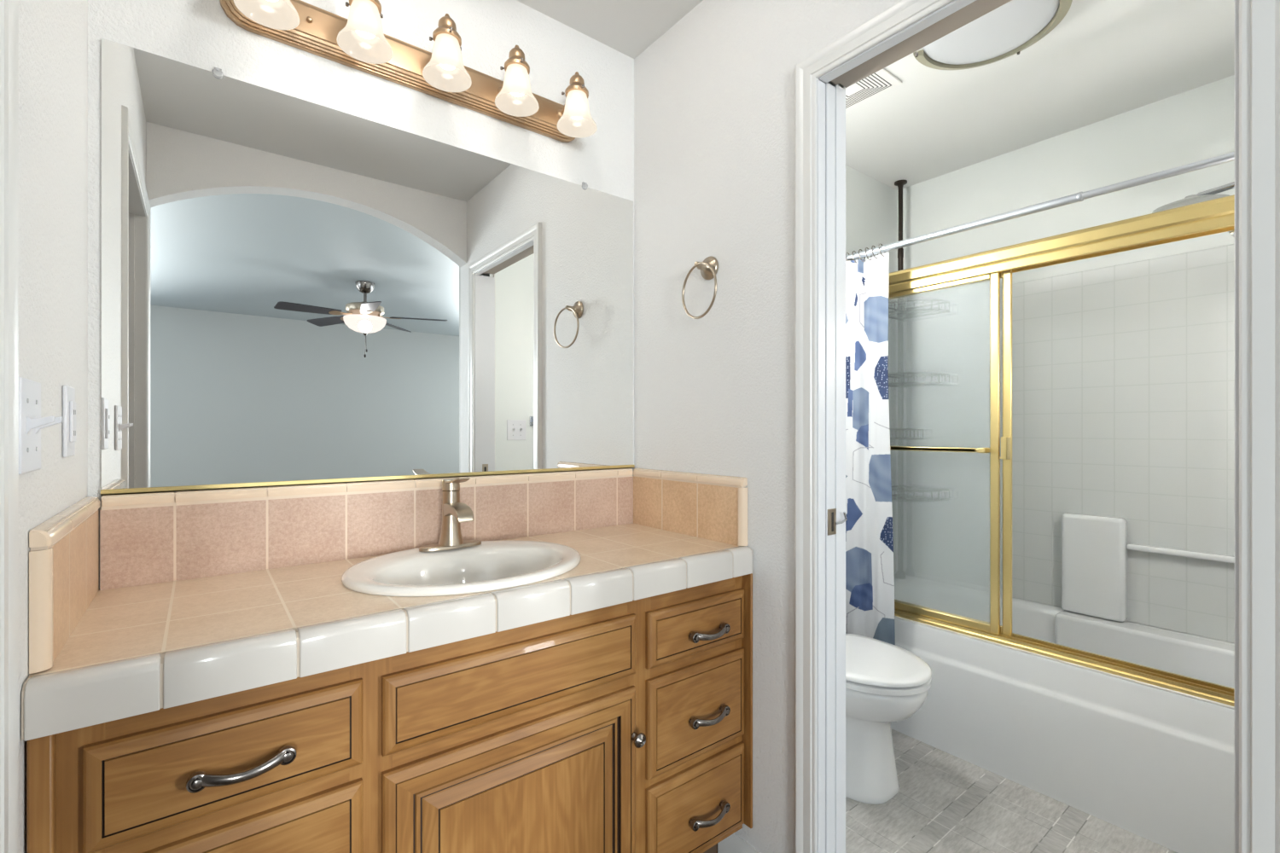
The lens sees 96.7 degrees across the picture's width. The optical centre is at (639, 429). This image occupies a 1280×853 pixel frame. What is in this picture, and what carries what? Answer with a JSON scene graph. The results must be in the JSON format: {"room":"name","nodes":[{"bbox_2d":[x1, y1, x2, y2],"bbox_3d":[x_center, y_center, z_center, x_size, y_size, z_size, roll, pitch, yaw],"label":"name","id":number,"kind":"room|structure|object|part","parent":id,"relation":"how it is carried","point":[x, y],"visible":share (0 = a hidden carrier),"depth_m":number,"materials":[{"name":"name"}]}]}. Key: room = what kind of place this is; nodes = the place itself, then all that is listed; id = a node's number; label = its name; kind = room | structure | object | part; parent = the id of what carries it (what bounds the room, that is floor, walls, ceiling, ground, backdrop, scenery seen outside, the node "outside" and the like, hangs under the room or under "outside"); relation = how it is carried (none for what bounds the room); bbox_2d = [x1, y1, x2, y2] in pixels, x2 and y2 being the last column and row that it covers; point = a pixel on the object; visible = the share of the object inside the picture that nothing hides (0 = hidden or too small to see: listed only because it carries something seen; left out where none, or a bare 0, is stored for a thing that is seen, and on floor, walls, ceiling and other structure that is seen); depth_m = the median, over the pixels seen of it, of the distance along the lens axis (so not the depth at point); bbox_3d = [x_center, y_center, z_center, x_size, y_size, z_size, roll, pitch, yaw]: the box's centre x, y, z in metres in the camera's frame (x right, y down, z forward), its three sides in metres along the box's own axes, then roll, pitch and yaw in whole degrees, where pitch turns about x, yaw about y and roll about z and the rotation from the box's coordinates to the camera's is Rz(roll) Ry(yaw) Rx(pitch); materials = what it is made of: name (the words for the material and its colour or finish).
{"room":"bathroom","nodes":[
{"label":"bathroom","id":0,"kind":"room"},
{"bbox_2d":[18,0,87,852],"bbox_3d":[-0.611,-0.027,0.428,0.100,2.434,1.624,0,0,-38],"label":"wall","id":1,"kind":"structure","parent":0,"point":[53,34],"depth_m":0.82,"materials":[{"name":"paint"}]},
{"bbox_2d":[0,0,18,852],"bbox_3d":[-0.457,0.146,0.237,0.118,2.087,0.899,0,0,-38],"label":"door","id":2,"kind":"structure","parent":1,"relation":"in","point":[8,8],"depth_m":0.61,"materials":[{"name":"white paint"}]},
{"bbox_2d":[18,377,62,474],"bbox_3d":[-0.752,-0.004,0.717,0.029,0.115,0.106,0,0,-38],"label":"switch plate","id":3,"kind":"object","parent":1,"relation":"attached to","point":[31,423],"visible":0.97,"depth_m":0.70,"materials":[{"name":"white plastic"}]},
{"bbox_3d":[-0.762,-0.004,0.710,0.005,0.115,0.105,0,0,-38],"label":"plate","id":4,"kind":"part","parent":3,"relation":"part of","materials":[{"name":"white plastic"}]},
{"bbox_2d":[62,384,75,457],"bbox_3d":[-0.926,-0.013,0.926,0.010,0.114,0.072,0,0,-38],"label":"outlet plate","id":5,"kind":"object","parent":1,"relation":"attached to","point":[68,392],"visible":1,"depth_m":0.91,"materials":[{"name":"white plastic"}]},
{"bbox_2d":[69,401,75,442],"bbox_3d":[-0.924,-0.013,0.927,0.004,0.066,0.034,0,0,-38],"label":"outlet","id":6,"kind":"object","parent":5,"relation":"attached to","point":[72,404],"depth_m":0.91,"materials":[{"name":"white plastic"}]},
{"bbox_2d":[87,0,897,588],"bbox_3d":[-0.539,-0.027,1.573,4.870,2.434,0.100,0,0,-38],"label":"wall","id":7,"kind":"structure","parent":0,"point":[198,33],"depth_m":1.50,"materials":[{"name":"paint"}]},
{"bbox_2d":[99,476,633,590],"bbox_3d":[-0.538,0.233,1.500,1.289,0.156,0.014,0,0,-38],"label":"backsplash","id":8,"kind":"structure","parent":7,"relation":"attached to","point":[141,546],"depth_m":1.33,"materials":[{"name":"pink tile"}]},
{"bbox_2d":[100,38,634,495],"bbox_3d":[-0.534,-0.323,1.505,1.300,0.904,0.012,0,0,-38],"label":"wall mirror","id":9,"kind":"object","parent":7,"relation":"attached to","point":[295,291],"visible":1,"depth_m":1.36,"materials":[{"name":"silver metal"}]},
{"bbox_2d":[219,0,597,142],"bbox_3d":[-0.496,-0.944,1.427,0.898,0.158,0.181,0,0,-38],"label":"vanity light","id":10,"kind":"object","parent":7,"relation":"attached to","point":[358,42],"visible":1,"depth_m":1.41,"materials":[{"name":"brown metal"}]},
{"bbox_3d":[-0.769,-0.917,1.175,0.115,0.104,0.115,0,0,-38],"label":"lamp shade","id":11,"kind":"part","parent":10,"relation":"part of","materials":[{"name":"white glass"}]},
{"bbox_3d":[-0.622,-0.917,1.289,0.115,0.104,0.115,0,0,-38],"label":"lamp shade","id":12,"kind":"part","parent":10,"relation":"part of","materials":[{"name":"white glass"}]},
{"bbox_3d":[-0.622,-0.925,1.289,0.051,0.070,0.051,0,0,-38],"label":"bulb","id":13,"kind":"part","parent":10,"relation":"part of","materials":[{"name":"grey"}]},
{"bbox_3d":[-0.475,-0.917,1.403,0.115,0.104,0.115,0,0,-38],"label":"lamp shade","id":14,"kind":"part","parent":10,"relation":"part of","materials":[{"name":"white glass"}]},
{"bbox_3d":[-0.475,-0.925,1.403,0.051,0.070,0.051,0,0,-38],"label":"bulb","id":15,"kind":"part","parent":10,"relation":"part of","materials":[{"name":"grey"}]},
{"bbox_3d":[-0.356,-0.963,1.552,0.032,0.078,0.093,0,0,-38],"label":"arm","id":16,"kind":"part","parent":10,"relation":"part of","materials":[{"name":"brown metal"}]},
{"bbox_3d":[-0.328,-0.917,1.516,0.115,0.104,0.115,0,0,-38],"label":"lamp shade","id":17,"kind":"part","parent":10,"relation":"part of","materials":[{"name":"white glass"}]},
{"bbox_3d":[-0.328,-0.925,1.516,0.051,0.070,0.051,0,0,-38],"label":"bulb","id":18,"kind":"part","parent":10,"relation":"part of","materials":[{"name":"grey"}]},
{"bbox_3d":[-0.208,-0.963,1.666,0.032,0.078,0.093,0,0,-38],"label":"arm","id":19,"kind":"part","parent":10,"relation":"part of","materials":[{"name":"brown metal"}]},
{"bbox_3d":[-0.180,-0.917,1.630,0.115,0.104,0.115,0,0,-38],"label":"lamp shade","id":20,"kind":"part","parent":10,"relation":"part of","materials":[{"name":"white glass"}]},
{"bbox_3d":[-0.180,-0.925,1.630,0.051,0.070,0.051,0,0,-38],"label":"bulb","id":21,"kind":"part","parent":10,"relation":"part of","materials":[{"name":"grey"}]},
{"bbox_2d":[845,151,1234,261],"bbox_3d":[1.190,-0.702,1.895,0.044,0.044,1.502,0,0,-38],"label":"curtain rod","id":22,"kind":"object","parent":7,"relation":"attached to","point":[1080,196],"visible":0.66,"depth_m":1.77,"materials":[{"name":"metal"}]},
{"bbox_2d":[845,244,896,722],"bbox_3d":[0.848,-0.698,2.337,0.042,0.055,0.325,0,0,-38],"label":"shower curtain","id":23,"kind":"object","parent":22,"relation":"hanging from","point":[869,578],"visible":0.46,"depth_m":2.28,"materials":[{"name":"fabric"}]},
{"bbox_2d":[634,0,900,852],"bbox_3d":[0.484,-0.027,1.274,0.019,2.434,1.624,0,0,-38],"label":"wall","id":24,"kind":"structure","parent":0,"point":[714,94],"depth_m":1.54,"materials":[{"name":"paint"}]},
{"bbox_2d":[681,256,718,319],"bbox_3d":[0.180,-0.401,1.599,0.063,0.184,0.155,0,0,-38],"label":"towel ring","id":25,"kind":"object","parent":24,"relation":"attached to","point":[709,267],"visible":1,"depth_m":1.60,"materials":[{"name":"silver metal"}]},
{"bbox_3d":[0.177,-0.460,1.607,0.058,0.066,0.066,0,0,-38],"label":"wall post","id":26,"kind":"part","parent":25,"relation":"part of","materials":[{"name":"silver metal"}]},
{"bbox_2d":[717,832,761,852],"bbox_3d":[0.301,1.145,1.485,0.013,0.090,0.258,0,0,-38],"label":"baseboard","id":27,"kind":"structure","parent":24,"relation":"attached to","point":[732,844],"depth_m":1.54,"materials":[{"name":"white paint"}]},
{"bbox_2d":[516,0,1234,190],"bbox_3d":[0.246,-1.284,1.153,5.600,0.080,1.724,0,0,-38],"label":"ceiling","id":28,"kind":"structure","parent":0,"point":[1105,59],"depth_m":2.00,"materials":[{"name":"paint"}]},
{"bbox_2d":[845,68,901,110],"bbox_3d":[0.767,-1.240,2.068,0.227,0.007,0.265,0,0,-38],"label":"ceiling vent","id":29,"kind":"object","parent":28,"relation":"in","point":[882,80],"visible":0.43,"depth_m":2.06,"materials":[{"name":"white metal"}]},
{"bbox_2d":[913,0,1072,69],"bbox_3d":[1.034,-1.203,1.690,0.394,0.080,0.408,0,0,-38],"label":"ceiling light","id":30,"kind":"object","parent":28,"relation":"attached to","point":[1015,26],"visible":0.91,"depth_m":1.69,"materials":[{"name":"white glass"}]},
{"bbox_2d":[845,728,1177,852],"bbox_3d":[1.176,1.215,1.809,1.667,0.050,1.624,0,0,-38],"label":"floor","id":31,"kind":"structure","parent":0,"point":[945,802],"depth_m":1.74,"materials":[{"name":"grey tile"}]},
{"bbox_2d":[845,634,931,804],"bbox_3d":[0.659,0.805,2.004,0.455,0.770,0.675,0,0,-38],"label":"toilet","id":32,"kind":"object","parent":31,"relation":"on","point":[886,683],"visible":0.36,"depth_m":1.82,"materials":[{"name":"white ceramic"}]},
{"bbox_3d":[0.685,1.000,2.000,0.364,0.381,0.614,0,0,-38],"label":"bowl","id":33,"kind":"part","parent":32,"relation":"part of","materials":[{"name":"white ceramic"}]},
{"bbox_3d":[0.751,0.795,1.915,0.376,0.022,0.419,0,0,-38],"label":"seat","id":34,"kind":"part","parent":32,"relation":"part of","materials":[{"name":"white plastic"}]},
{"bbox_3d":[0.751,0.771,1.915,0.376,0.020,0.421,0,0,-38],"label":"lid","id":35,"kind":"part","parent":32,"relation":"part of","materials":[{"name":"white ceramic"}]},
{"bbox_2d":[890,575,1234,852],"bbox_3d":[1.523,0.969,2.153,0.694,0.442,1.502,0,0,-38],"label":"bathtub","id":36,"kind":"object","parent":31,"relation":"on","point":[1154,764],"visible":0.61,"depth_m":1.85,"materials":[{"name":"ceramic"}]},
{"bbox_2d":[888,180,949,579],"bbox_3d":[1.317,-0.248,2.753,0.217,1.989,0.257,0,0,-38],"label":"shower caddy","id":37,"kind":"object","parent":36,"relation":"on","point":[900,574],"visible":0.93,"depth_m":2.85,"materials":[{"name":"brown metal"}]},
{"bbox_2d":[889,427,923,439],"bbox_3d":[1.320,0.020,2.834,0.112,0.060,0.132,0,0,-38],"label":"wire basket","id":38,"kind":"object","parent":37,"relation":"on","point":[899,431],"depth_m":2.81,"materials":[{"name":"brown metal"}]},
{"bbox_2d":[888,372,949,387],"bbox_3d":[1.317,-0.245,2.753,0.217,0.060,0.257,0,0,-38],"label":"wire basket","id":39,"kind":"object","parent":37,"relation":"on","point":[900,377],"depth_m":2.72,"materials":[{"name":"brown metal"}]},
{"bbox_2d":[888,299,949,319],"bbox_3d":[1.317,-0.590,2.753,0.217,0.060,0.257,0,0,-38],"label":"wire basket","id":40,"kind":"object","parent":37,"relation":"on","point":[900,309],"depth_m":2.74,"materials":[{"name":"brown metal"}]},
{"bbox_2d":[891,485,949,501],"bbox_3d":[1.317,0.310,2.753,0.217,0.060,0.257,0,0,-38],"label":"wire basket","id":41,"kind":"object","parent":37,"relation":"on","point":[900,495],"depth_m":2.72,"materials":[{"name":"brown metal"}]},
{"bbox_2d":[888,194,1234,706],"bbox_3d":[1.284,0.055,1.968,0.092,1.385,1.479,0,0,-38],"label":"sliding shower door","id":42,"kind":"structure","parent":36,"relation":"on","point":[1216,216],"depth_m":1.99,"materials":[{"name":"gold metal"}]},
{"bbox_3d":[1.059,0.080,2.273,0.013,1.288,0.678,0,0,-38],"label":"panel frame","id":43,"kind":"part","parent":42,"relation":"part of","materials":[{"name":"gold metal"}]},
{"bbox_3d":[1.093,0.080,2.261,0.013,1.288,0.680,0,0,-38],"label":"panel frame","id":44,"kind":"part","parent":42,"relation":"part of","materials":[{"name":"gold metal"}]},
{"bbox_3d":[1.298,-0.595,1.979,0.057,0.086,1.479,0,0,-38],"label":"header rail","id":45,"kind":"part","parent":42,"relation":"part of","materials":[{"name":"gold metal"}]},
{"bbox_2d":[888,244,1234,643],"bbox_3d":[1.541,0.050,2.167,0.650,1.395,1.503,0,0,-38],"label":"shower surround","id":46,"kind":"object","parent":36,"relation":"on","point":[1123,375],"visible":0.81,"depth_m":2.29,"materials":[{"name":"tile"}]},
{"bbox_3d":[1.080,0.050,2.753,0.636,1.395,0.012,0,0,-38],"label":"panel","id":47,"kind":"part","parent":46,"relation":"part of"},
{"bbox_2d":[893,575,1234,709],"bbox_3d":[1.530,0.916,2.158,0.677,0.337,1.502,0,0,-38],"label":"basin","id":48,"kind":"object","parent":36,"relation":"in","point":[1196,657],"depth_m":2.07,"materials":[{"name":"ceramic"}]},
{"bbox_2d":[897,75,1234,302],"bbox_3d":[1.857,-0.027,2.373,0.100,2.434,1.564,0,0,-38],"label":"wall","id":49,"kind":"structure","parent":0,"point":[1195,125],"depth_m":2.34,"materials":[{"name":"paint"}]},
{"bbox_3d":[0.515,-0.027,1.374,0.019,2.434,1.504,0,0,-38],"label":"wall","id":50,"kind":"structure","parent":0,"visible":0},
{"bbox_2d":[795,0,1279,852],"bbox_3d":[0.671,0.143,1.102,0.140,2.093,0.802,0,0,-38],"label":"door frame","id":51,"kind":"structure","parent":50,"relation":"in","point":[904,27],"depth_m":1.10,"materials":[{"name":"white paint"}]},
{"bbox_2d":[824,82,847,852],"bbox_3d":[0.283,0.175,1.611,0.062,2.006,0.637,0,0,-38],"label":"pocket door","id":52,"kind":"structure","parent":51,"relation":"attached to","point":[830,510],"depth_m":1.36,"materials":[{"name":"white paint"}]},
{"bbox_3d":[0.460,0.221,1.363,0.031,0.062,0.004,0,0,-38],"label":"edge pull","id":53,"kind":"part","parent":52,"relation":"part of","materials":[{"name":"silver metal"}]},
{"bbox_3d":[0.486,0.214,1.373,0.033,0.030,0.009,0,0,-18],"label":"privacy lever","id":54,"kind":"part","parent":52,"relation":"part of","materials":[{"name":"silver metal"}]},
{"bbox_3d":[1.607,1.215,-0.607,5.400,0.050,5.974,0,0,-38],"label":"floor","id":55,"kind":"structure","parent":0,"visible":0},
{"bbox_2d":[26,573,752,852],"bbox_3d":[-0.376,0.784,1.290,1.322,0.811,0.542,0,0,-38],"label":"vanity cabinet","id":56,"kind":"object","parent":55,"relation":"on","point":[627,727],"visible":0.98,"depth_m":1.04,"materials":[{"name":"brown wood"}]},
{"bbox_3d":[-0.591,0.483,0.841,0.333,0.139,0.018,0,0,-38],"label":"drawer","id":57,"kind":"part","parent":56,"relation":"part of","materials":[{"name":"brown wood"}]},
{"bbox_3d":[-0.571,0.489,0.821,0.132,0.026,0.037,0,0,-38],"label":"handle","id":58,"kind":"part","parent":56,"relation":"part of","materials":[{"name":"grey metal"}]},
{"bbox_3d":[-0.591,0.692,0.841,0.333,0.221,0.018,0,0,-38],"label":"drawer","id":59,"kind":"part","parent":56,"relation":"part of","materials":[{"name":"brown wood"}]},
{"bbox_2d":[21,468,752,741],"bbox_3d":[-0.383,0.253,1.298,1.323,0.250,0.524,0,0,-38],"label":"countertop","id":60,"kind":"structure","parent":56,"relation":"on","point":[201,595],"depth_m":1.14,"materials":[{"name":"beige tile"}]},
{"bbox_3d":[-0.906,0.218,0.908,0.019,0.181,0.466,0,0,-38],"label":"splash trim","id":61,"kind":"part","parent":60,"relation":"part of","materials":[{"name":"beige tile"}]},
{"bbox_2d":[418,477,481,552],"bbox_3d":[-0.454,0.206,1.405,0.156,0.182,0.133,0,0,-38],"label":"sink faucet","id":62,"kind":"object","parent":60,"relation":"on","point":[454,512],"visible":1,"depth_m":1.41,"materials":[{"name":"silver metal"}]},
{"bbox_3d":[-0.476,0.292,1.433,0.156,0.010,0.052,0,0,-38],"label":"deck plate","id":63,"kind":"part","parent":62,"relation":"part of","materials":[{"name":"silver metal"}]},
{"bbox_3d":[-0.476,0.140,1.433,0.043,0.026,0.043,0,0,-38],"label":"lever handle","id":64,"kind":"part","parent":62,"relation":"part of","materials":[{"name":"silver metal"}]},
{"bbox_3d":[-0.454,0.127,1.405,0.038,0.024,0.112,0,0,-38],"label":"lever blade","id":65,"kind":"part","parent":62,"relation":"part of","materials":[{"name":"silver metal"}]},
{"bbox_3d":[-0.445,0.201,1.393,0.042,0.037,0.102,0,0,-38],"label":"spout","id":66,"kind":"part","parent":62,"relation":"part of","materials":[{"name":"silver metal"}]},
{"bbox_2d":[341,540,581,596],"bbox_3d":[-0.386,0.366,1.292,0.521,0.141,0.441,0,0,-38],"label":"sink","id":67,"kind":"object","parent":60,"relation":"in","point":[489,566],"visible":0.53,"depth_m":1.34,"materials":[{"name":"ceramic"}]},
{"bbox_3d":[0.131,0.218,1.699,0.019,0.181,0.484,0,0,-38],"label":"splash trim","id":68,"kind":"part","parent":60,"relation":"part of","materials":[{"name":"beige tile"}]},
{"bbox_3d":[-0.222,0.486,1.126,0.537,0.134,0.018,0,0,-38],"label":"false drawer panel","id":69,"kind":"part","parent":56,"relation":"part of","materials":[{"name":"brown wood"}]},
{"bbox_3d":[-0.222,0.814,1.126,0.537,0.462,0.019,0,0,-38],"label":"door","id":70,"kind":"part","parent":56,"relation":"part of","materials":[{"name":"brown wood"}]},
{"bbox_3d":[-0.004,0.687,1.263,0.032,0.032,0.031,0,0,-38],"label":"knob","id":71,"kind":"part","parent":56,"relation":"part of","materials":[{"name":"grey metal"}]},
{"bbox_3d":[0.146,0.939,1.411,0.325,0.213,0.018,0,0,-38],"label":"drawer","id":72,"kind":"part","parent":56,"relation":"part of","materials":[{"name":"brown wood"}]},
{"bbox_3d":[0.146,0.695,1.411,0.325,0.228,0.018,0,0,-38],"label":"drawer","id":73,"kind":"part","parent":56,"relation":"part of","materials":[{"name":"brown wood"}]},
{"bbox_3d":[0.146,0.488,1.411,0.325,0.130,0.018,0,0,-38],"label":"drawer","id":74,"kind":"part","parent":56,"relation":"part of","materials":[{"name":"brown wood"}]},
{"bbox_3d":[0.175,0.951,1.398,0.130,0.026,0.037,0,0,-38],"label":"handle","id":75,"kind":"part","parent":56,"relation":"part of","materials":[{"name":"grey metal"}]},
{"bbox_3d":[0.175,0.707,1.398,0.130,0.026,0.037,0,0,-38],"label":"handle","id":76,"kind":"part","parent":56,"relation":"part of","materials":[{"name":"grey metal"}]},
{"bbox_3d":[0.175,0.500,1.398,0.130,0.026,0.037,0,0,-38],"label":"handle","id":77,"kind":"part","parent":56,"relation":"part of","materials":[{"name":"grey metal"}]},
{"bbox_3d":[1.663,-0.027,1.235,1.798,2.434,0.120,0,0,-38],"label":"wall","id":78,"kind":"structure","parent":0,"visible":0},
{"bbox_2d":[1152,181,1234,238],"bbox_3d":[1.847,-0.676,1.731,0.190,0.187,0.439,0,0,-38],"label":"shower","id":79,"kind":"object","parent":78,"relation":"attached to","point":[1209,194],"visible":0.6,"depth_m":1.77,"materials":[{"name":"silver metal"}]},
{"bbox_3d":[1.874,-0.740,1.696,0.060,0.060,0.350,0,0,-38],"label":"shower arm","id":80,"kind":"part","parent":79,"relation":"part of","materials":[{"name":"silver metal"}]}
]}

